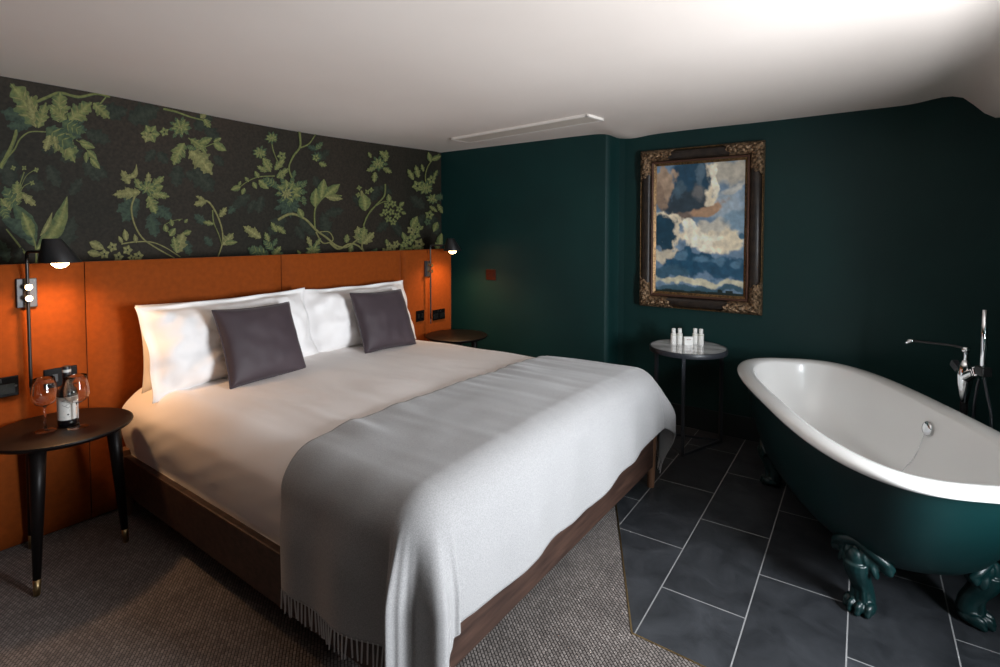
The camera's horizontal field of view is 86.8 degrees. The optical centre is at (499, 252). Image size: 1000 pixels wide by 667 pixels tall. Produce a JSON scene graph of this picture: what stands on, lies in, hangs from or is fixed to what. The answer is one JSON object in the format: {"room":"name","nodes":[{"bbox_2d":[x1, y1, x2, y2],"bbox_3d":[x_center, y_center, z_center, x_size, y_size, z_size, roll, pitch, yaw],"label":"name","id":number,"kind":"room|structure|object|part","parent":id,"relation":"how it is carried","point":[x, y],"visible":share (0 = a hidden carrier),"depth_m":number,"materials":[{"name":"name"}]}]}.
{"room":"hotel room","nodes":[
{"label":"hotel room","id":0,"kind":"room"},
{"bbox_2d":[0,502,700,666],"bbox_3d":[-0.296,1.284,1.685,4.200,0.006,4.900,2,3,36],"label":"floor","id":1,"kind":"structure","parent":0,"point":[155,598],"depth_m":1.86,"materials":[{"name":"grey carpet"}]},
{"bbox_2d":[0,407,133,596],"bbox_3d":[-1.793,0.986,2.174,0.486,0.555,0.486,2,3,36],"label":"bedside table","id":2,"kind":"object","parent":1,"relation":"on","point":[16,438],"visible":0.96,"depth_m":2.09,"materials":[{"name":"black wood"}]},
{"bbox_3d":[-1.974,0.963,2.242,0.072,0.479,0.054,2,3,36],"label":"leg","id":3,"kind":"part","parent":2,"relation":"part of","materials":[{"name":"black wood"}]},
{"bbox_3d":[-1.727,0.972,1.983,0.068,0.479,0.060,2,3,36],"label":"leg","id":4,"kind":"part","parent":2,"relation":"part of","materials":[{"name":"black wood"}]},
{"bbox_2d":[30,376,57,433],"bbox_3d":[-1.816,0.605,2.110,0.086,0.212,0.086,2,3,36],"label":"wine glass","id":5,"kind":"object","parent":2,"relation":"on","point":[44,390],"visible":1,"depth_m":2.09,"materials":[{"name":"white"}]},
{"bbox_2d":[30,376,57,406],"bbox_3d":[-1.816,0.554,2.108,0.086,0.112,0.086,2,3,36],"label":"bowl","id":6,"kind":"object","parent":5,"relation":"on","point":[44,390],"depth_m":2.08,"materials":[{"name":"clear glass"}]},
{"bbox_3d":[-1.816,0.657,2.112,0.020,0.099,0.020,2,3,36],"label":"stem","id":7,"kind":"part","parent":5,"relation":"part of","materials":[{"name":"clear glass"}]},
{"bbox_2d":[56,365,78,426],"bbox_3d":[-1.786,0.586,2.184,0.070,0.243,0.070,-1,3,-34],"label":"wine bottle","id":8,"kind":"object","parent":2,"relation":"on","point":[66,411],"visible":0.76,"depth_m":2.16,"materials":[{"name":"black glass"}]},
{"bbox_3d":[-1.787,0.592,2.185,0.069,0.232,0.069,-1,3,-34],"label":"glass","id":9,"kind":"part","parent":8,"relation":"part of","materials":[{"name":"black glass"}]},
{"bbox_2d":[63,373,89,429],"bbox_3d":[-1.719,0.603,2.151,0.086,0.212,0.086,2,3,36],"label":"wine glass","id":10,"kind":"object","parent":2,"relation":"on","point":[76,390],"visible":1,"depth_m":2.13,"materials":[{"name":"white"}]},
{"bbox_2d":[63,373,89,402],"bbox_3d":[-1.719,0.553,2.149,0.086,0.112,0.086,2,3,36],"label":"bowl","id":11,"kind":"object","parent":10,"relation":"on","point":[76,387],"depth_m":2.12,"materials":[{"name":"clear glass"}]},
{"bbox_3d":[-1.719,0.655,2.153,0.020,0.099,0.020,2,3,36],"label":"stem","id":12,"kind":"part","parent":10,"relation":"part of","materials":[{"name":"clear glass"}]},
{"bbox_3d":[-1.653,0.961,2.280,0.054,0.479,0.069,2,3,36],"label":"leg","id":13,"kind":"part","parent":2,"relation":"part of","materials":[{"name":"black wood"}]},
{"bbox_2d":[123,435,656,666],"bbox_3d":[-0.489,0.990,2.667,1.985,0.520,1.812,2,3,36],"label":"bed","id":14,"kind":"object","parent":1,"relation":"on","point":[254,558],"visible":0.26,"depth_m":1.95,"materials":[{"name":"brown wood"}]},
{"bbox_3d":[-1.781,1.088,2.527,0.062,0.322,0.062,2,3,36],"label":"leg","id":15,"kind":"part","parent":14,"relation":"part of","materials":[{"name":"brown wood"}]},
{"bbox_3d":[-1.021,1.066,1.968,1.945,0.180,0.030,2,3,36],"label":"rail","id":16,"kind":"part","parent":14,"relation":"part of","materials":[{"name":"brown wood"}]},
{"bbox_2d":[121,340,534,545],"bbox_3d":[-0.477,0.780,2.650,1.973,0.368,1.792,2,3,36],"label":"duvet","id":17,"kind":"object","parent":14,"relation":"on","point":[234,448],"visible":0.42,"depth_m":2.24,"materials":[{"name":"white fabric"}]},
{"bbox_2d":[135,291,283,392],"bbox_3d":[-1.492,0.448,2.849,0.164,0.418,0.801,2,3,37],"label":"pillow","id":18,"kind":"object","parent":17,"relation":"on","point":[146,386],"visible":0.05,"depth_m":2.53,"materials":[{"name":"white fabric"}]},
{"bbox_2d":[135,288,318,403],"bbox_3d":[-1.383,0.443,2.787,0.290,0.441,0.900,1,3,32],"label":"pillow","id":19,"kind":"object","parent":17,"relation":"on","point":[183,342],"visible":0.49,"depth_m":2.52,"materials":[{"name":"white fabric"}]},
{"bbox_2d":[211,302,305,388],"bbox_3d":[-1.197,0.448,2.659,0.207,0.361,0.421,1,3,34],"label":"cushion","id":20,"kind":"object","parent":17,"relation":"on","point":[258,343],"visible":0.99,"depth_m":2.58,"materials":[{"name":"grey fabric"}]},
{"bbox_2d":[304,280,415,351],"bbox_3d":[-0.908,0.422,3.499,0.288,0.423,0.867,2,3,41],"label":"pillow","id":21,"kind":"object","parent":17,"relation":"on","point":[332,318],"visible":0.42,"depth_m":3.26,"materials":[{"name":"white fabric"}]},
{"bbox_2d":[350,289,415,353],"bbox_3d":[-0.737,0.423,3.363,0.212,0.369,0.415,2,3,42],"label":"cushion","id":22,"kind":"object","parent":17,"relation":"on","point":[383,319],"visible":1,"depth_m":3.28,"materials":[{"name":"grey fabric"}]},
{"bbox_2d":[280,356,675,666],"bbox_3d":[0.101,0.920,2.244,0.716,0.661,1.974,2,3,36],"label":"throw","id":23,"kind":"object","parent":14,"relation":"on","point":[399,522],"visible":0.99,"depth_m":1.62,"materials":[{"name":"grey fabric"}]},
{"bbox_3d":[0.288,1.062,2.091,0.030,0.180,1.725,2,3,36],"label":"foot rail","id":24,"kind":"part","parent":14,"relation":"part of","materials":[{"name":"brown wood"}]},
{"bbox_3d":[0.803,1.081,2.814,0.062,0.328,0.062,2,3,36],"label":"leg","id":25,"kind":"part","parent":14,"relation":"part of","materials":[{"name":"brown wood"}]},
{"bbox_2d":[425,329,487,347],"bbox_3d":[-0.340,0.917,4.151,0.486,0.555,0.486,0,2,6],"label":"bedside table","id":26,"kind":"object","parent":1,"relation":"on","point":[453,336],"visible":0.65,"depth_m":4.07,"materials":[{"name":"black wood"}]},
{"bbox_3d":[-0.209,0.891,4.303,0.060,0.479,0.068,0,2,6],"label":"leg","id":27,"kind":"part","parent":26,"relation":"part of","materials":[{"name":"black wood"}]},
{"bbox_2d":[0,0,999,152],"bbox_3d":[-0.090,-0.778,1.559,4.712,0.261,5.265,2,3,36],"label":"ceiling","id":28,"kind":"structure","parent":0,"point":[416,74],"depth_m":2.16,"materials":[{"name":"paint"}]},
{"bbox_2d":[451,114,603,142],"bbox_3d":[0.138,-0.838,3.602,1.200,0.020,0.190,2,3,42],"label":"ceiling vent","id":29,"kind":"object","parent":28,"relation":"in","point":[582,119],"visible":0.99,"depth_m":3.51,"materials":[{"name":"white plastic"}]},
{"bbox_2d":[441,134,624,364],"bbox_3d":[0.219,0.132,4.449,1.740,2.300,0.354,2,3,36],"label":"wall","id":30,"kind":"structure","parent":0,"point":[547,216],"depth_m":4.15,"materials":[{"name":"green paint"}]},
{"bbox_2d":[486,269,495,279],"bbox_3d":[-0.076,0.182,4.438,0.100,0.090,0.013,2,3,36],"label":"light switch","id":31,"kind":"object","parent":30,"relation":"attached to","point":[490,273],"visible":1,"depth_m":4.44,"materials":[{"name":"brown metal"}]},
{"bbox_2d":[617,425,999,666],"bbox_3d":[-0.107,1.349,1.650,4.750,0.120,5.260,2,3,36],"label":"floor","id":32,"kind":"structure","parent":0,"point":[724,567],"depth_m":2.03,"materials":[{"name":"tile"}]},
{"bbox_2d":[616,504,705,666],"bbox_3d":[0.789,1.262,2.260,0.944,0.008,3.211,-1,2,-17],"label":"trim","id":33,"kind":"structure","parent":32,"relation":"attached to","point":[656,644],"depth_m":1.84,"materials":[{"name":"gold metal"}]},
{"bbox_2d":[649,339,727,456],"bbox_3d":[1.202,0.909,3.396,0.474,0.626,0.474,2,3,36],"label":"side table","id":34,"kind":"object","parent":32,"relation":"on","point":[709,350],"visible":0.76,"depth_m":3.32,"materials":[{"name":"metal"}]},
{"bbox_3d":[1.054,0.917,3.567,0.019,0.597,0.019,-2,3,-41],"label":"leg","id":35,"kind":"part","parent":34,"relation":"part of","materials":[{"name":"grey metal"}]},
{"bbox_2d":[671,328,676,344],"bbox_3d":[1.134,0.543,3.456,0.036,0.103,0.036,-1,2,-20],"label":"toiletry bottle","id":36,"kind":"object","parent":34,"relation":"on","point":[673,334],"visible":1,"depth_m":3.44,"materials":[{"name":"white plastic"}]},
{"bbox_2d":[677,328,682,343],"bbox_3d":[1.175,0.543,3.458,0.036,0.103,0.036,-1,2,-20],"label":"toiletry bottle","id":37,"kind":"object","parent":34,"relation":"on","point":[679,334],"visible":1,"depth_m":3.44,"materials":[{"name":"beige plastic"}]},
{"bbox_3d":[1.105,0.932,3.192,0.019,0.597,0.019,1,2,25],"label":"leg","id":38,"kind":"part","parent":34,"relation":"part of","materials":[{"name":"grey metal"}]},
{"bbox_2d":[683,336,692,344],"bbox_3d":[1.221,0.569,3.431,0.056,0.054,0.025,0,2,1],"label":"soap box","id":39,"kind":"object","parent":34,"relation":"on","point":[687,340],"visible":1,"depth_m":3.42,"materials":[{"name":"white plastic"}]},
{"bbox_2d":[692,328,697,343],"bbox_3d":[1.275,0.543,3.459,0.036,0.103,0.036,-1,2,-20],"label":"toiletry bottle","id":40,"kind":"object","parent":34,"relation":"on","point":[694,334],"visible":0.96,"depth_m":3.44,"materials":[{"name":"beige plastic"}]},
{"bbox_2d":[698,329,703,344],"bbox_3d":[1.305,0.544,3.437,0.036,0.103,0.036,-1,2,-20],"label":"toiletry bottle","id":41,"kind":"object","parent":34,"relation":"on","point":[700,335],"visible":1,"depth_m":3.42,"materials":[{"name":"beige plastic"}]},
{"bbox_3d":[1.428,0.923,3.417,0.019,0.597,0.019,0,2,-5],"label":"leg","id":42,"kind":"part","parent":34,"relation":"part of","materials":[{"name":"grey metal"}]},
{"bbox_2d":[737,358,999,632],"bbox_3d":[1.552,0.955,2.328,0.770,0.615,1.681,0,2,10],"label":"bathtub","id":43,"kind":"object","parent":32,"relation":"on","point":[900,477],"visible":1,"depth_m":1.95,"materials":[{"name":"green paint"}]},
{"bbox_2d":[737,358,999,503],"bbox_3d":[1.552,0.829,2.323,0.764,0.363,1.678,0,2,10],"label":"basin","id":44,"kind":"object","parent":43,"relation":"in","point":[836,433],"depth_m":2.26,"materials":[{"name":"white ceramic"}]},
{"bbox_3d":[1.740,0.885,2.311,0.177,0.239,0.031,1,2,26],"label":"plug chain","id":45,"kind":"part","parent":43,"relation":"part of","materials":[{"name":"silver metal"}]},
{"bbox_2d":[905,309,992,427],"bbox_3d":[1.992,0.745,2.325,0.112,1.035,0.375,0,2,-13],"label":"mixer","id":46,"kind":"object","parent":32,"relation":"on","point":[965,373],"visible":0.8,"depth_m":2.25,"materials":[{"name":"silver metal"}]},
{"bbox_3d":[1.964,0.408,2.368,0.010,0.016,0.196,-1,2,-28],"label":"spout","id":47,"kind":"part","parent":46,"relation":"part of","materials":[{"name":"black metal"}]},
{"bbox_3d":[2.019,0.502,2.337,0.024,0.053,0.062,0,2,10],"label":"diverter knob","id":48,"kind":"part","parent":46,"relation":"part of","materials":[{"name":"grey metal"}]},
{"bbox_2d":[623,96,999,431],"bbox_3d":[2.119,0.181,3.160,2.970,2.300,0.150,2,3,36],"label":"wall","id":49,"kind":"structure","parent":0,"point":[882,225],"depth_m":3.07,"materials":[{"name":"green paint"}]},
{"bbox_2d":[639,140,765,315],"bbox_3d":[1.332,-0.164,3.574,0.807,1.110,0.085,2,3,36],"label":"painting","id":50,"kind":"object","parent":49,"relation":"attached to","point":[702,207],"visible":1,"depth_m":3.57,"materials":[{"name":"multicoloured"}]},
{"bbox_3d":[1.344,-0.165,3.591,0.645,0.948,0.042,2,3,36],"label":"moulding","id":51,"kind":"part","parent":50,"relation":"part of","materials":[{"name":"brown"}]},
{"bbox_2d":[670,402,759,441],"bbox_3d":[1.894,1.154,3.263,2.512,0.147,0.028,2,3,36],"label":"baseboard","id":52,"kind":"structure","parent":49,"relation":"attached to","point":[737,426],"depth_m":3.56,"materials":[{"name":"black"}]},
{"bbox_3d":[-1.944,0.189,2.939,0.140,2.300,5.260,2,3,36],"label":"wall","id":53,"kind":"structure","parent":0,"visible":0},
{"bbox_2d":[0,76,442,264],"bbox_3d":[-1.934,-0.376,2.796,0.018,0.940,4.876,2,3,36],"label":"wall","id":54,"kind":"structure","parent":53,"relation":"attached to","point":[112,178],"depth_m":3.01,"materials":[{"name":"paper"}]},
{"bbox_2d":[0,249,450,550],"bbox_3d":[-1.879,0.637,2.699,0.263,1.211,4.680,2,3,36],"label":"headboard","id":55,"kind":"object","parent":53,"relation":"attached to","point":[85,316],"visible":0.41,"depth_m":2.49,"materials":[{"name":"brown paint"}]},
{"bbox_2d":[0,375,18,397],"bbox_3d":[-2.082,0.561,2.182,0.013,0.084,0.147,2,3,36],"label":"wall socket","id":56,"kind":"object","parent":55,"relation":"attached to","point":[9,386],"visible":1,"depth_m":2.22,"materials":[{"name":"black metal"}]},
{"bbox_2d":[0,383,14,394],"bbox_3d":[-2.059,0.569,2.210,0.003,0.042,0.050,2,3,36],"label":"outlet","id":57,"kind":"object","parent":56,"relation":"attached to","point":[5,388],"depth_m":2.21,"materials":[{"name":"black plastic"}]},
{"bbox_3d":[-2.212,0.658,2.061,0.051,1.205,0.992,2,3,36],"label":"panel","id":58,"kind":"part","parent":55,"relation":"part of","materials":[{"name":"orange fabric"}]},
{"bbox_2d":[15,238,81,390],"bbox_3d":[-1.894,0.274,2.245,0.265,0.672,0.144,1,2,24],"label":"wall lamp","id":59,"kind":"object","parent":55,"relation":"attached to","point":[55,251],"visible":1,"depth_m":2.22,"materials":[{"name":"grey metal"}]},
{"bbox_3d":[-2.018,0.170,2.255,0.014,0.124,0.068,2,3,36],"label":"mounting plate","id":60,"kind":"part","parent":59,"relation":"part of","materials":[{"name":"grey metal"}]},
{"bbox_3d":[-1.997,0.191,2.237,0.046,0.025,0.025,2,3,36],"label":"clamp knob","id":61,"kind":"part","parent":59,"relation":"part of","materials":[{"name":"white metal"}]},
{"bbox_3d":[-1.997,0.144,2.235,0.046,0.025,0.025,2,3,36],"label":"clamp knob","id":62,"kind":"part","parent":59,"relation":"part of","materials":[{"name":"white metal"}]},
{"bbox_3d":[-1.935,0.280,2.216,0.136,0.584,0.012,1,2,20],"label":"rod","id":63,"kind":"part","parent":59,"relation":"part of","materials":[{"name":"black metal"}]},
{"bbox_3d":[-1.839,-0.011,2.209,0.144,0.100,0.144,2,3,36],"label":"lamp shade","id":64,"kind":"part","parent":59,"relation":"part of","materials":[{"name":"black metal"}]},
{"bbox_3d":[-1.839,0.029,2.211,0.062,0.070,0.062,2,3,36],"label":"bulb","id":65,"kind":"part","parent":59,"relation":"part of","materials":[{"name":"white glass"}]},
{"bbox_2d":[43,365,76,386],"bbox_3d":[-1.956,0.552,2.356,0.013,0.085,0.119,2,3,36],"label":"wall socket","id":66,"kind":"object","parent":55,"relation":"attached to","point":[57,372],"visible":0.43,"depth_m":2.35,"materials":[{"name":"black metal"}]},
{"bbox_3d":[-1.630,0.628,2.861,0.051,1.205,0.980,2,3,36],"label":"panel","id":67,"kind":"part","parent":55,"relation":"part of","materials":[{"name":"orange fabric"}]},
{"bbox_3d":[-1.050,0.598,3.661,0.051,1.205,0.989,2,3,36],"label":"panel","id":68,"kind":"part","parent":55,"relation":"part of","materials":[{"name":"orange fabric"}]},
{"bbox_2d":[416,310,423,321],"bbox_3d":[-0.630,0.497,4.183,0.013,0.086,0.087,2,3,36],"label":"wall socket","id":69,"kind":"object","parent":55,"relation":"attached to","point":[419,314],"visible":1,"depth_m":4.18,"materials":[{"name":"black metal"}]},
{"bbox_3d":[-0.589,0.574,4.296,0.051,1.205,0.573,2,3,36],"label":"panel","id":70,"kind":"part","parent":55,"relation":"part of","materials":[{"name":"orange fabric"}]},
{"bbox_2d":[432,308,444,320],"bbox_3d":[-0.503,0.507,4.359,0.013,0.086,0.146,2,3,36],"label":"wall socket","id":71,"kind":"object","parent":55,"relation":"attached to","point":[438,314],"visible":1,"depth_m":4.35,"materials":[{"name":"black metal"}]},
{"bbox_2d":[424,238,461,323],"bbox_3d":[-0.446,0.224,4.239,0.288,0.683,0.144,1,2,18],"label":"wall lamp","id":72,"kind":"object","parent":55,"relation":"attached to","point":[450,245],"visible":1,"depth_m":4.20,"materials":[{"name":"grey metal"}]},
{"bbox_3d":[-0.579,0.125,4.239,0.014,0.124,0.068,2,3,36],"label":"mounting plate","id":73,"kind":"part","parent":72,"relation":"part of","materials":[{"name":"grey metal"}]},
{"bbox_3d":[-0.485,0.229,4.206,0.154,0.595,0.012,0,2,12],"label":"rod","id":74,"kind":"part","parent":72,"relation":"part of","materials":[{"name":"black metal"}]},
{"bbox_3d":[-0.377,-0.067,4.206,0.144,0.100,0.144,2,3,36],"label":"lamp shade","id":75,"kind":"part","parent":72,"relation":"part of","materials":[{"name":"black metal"}]}
]}

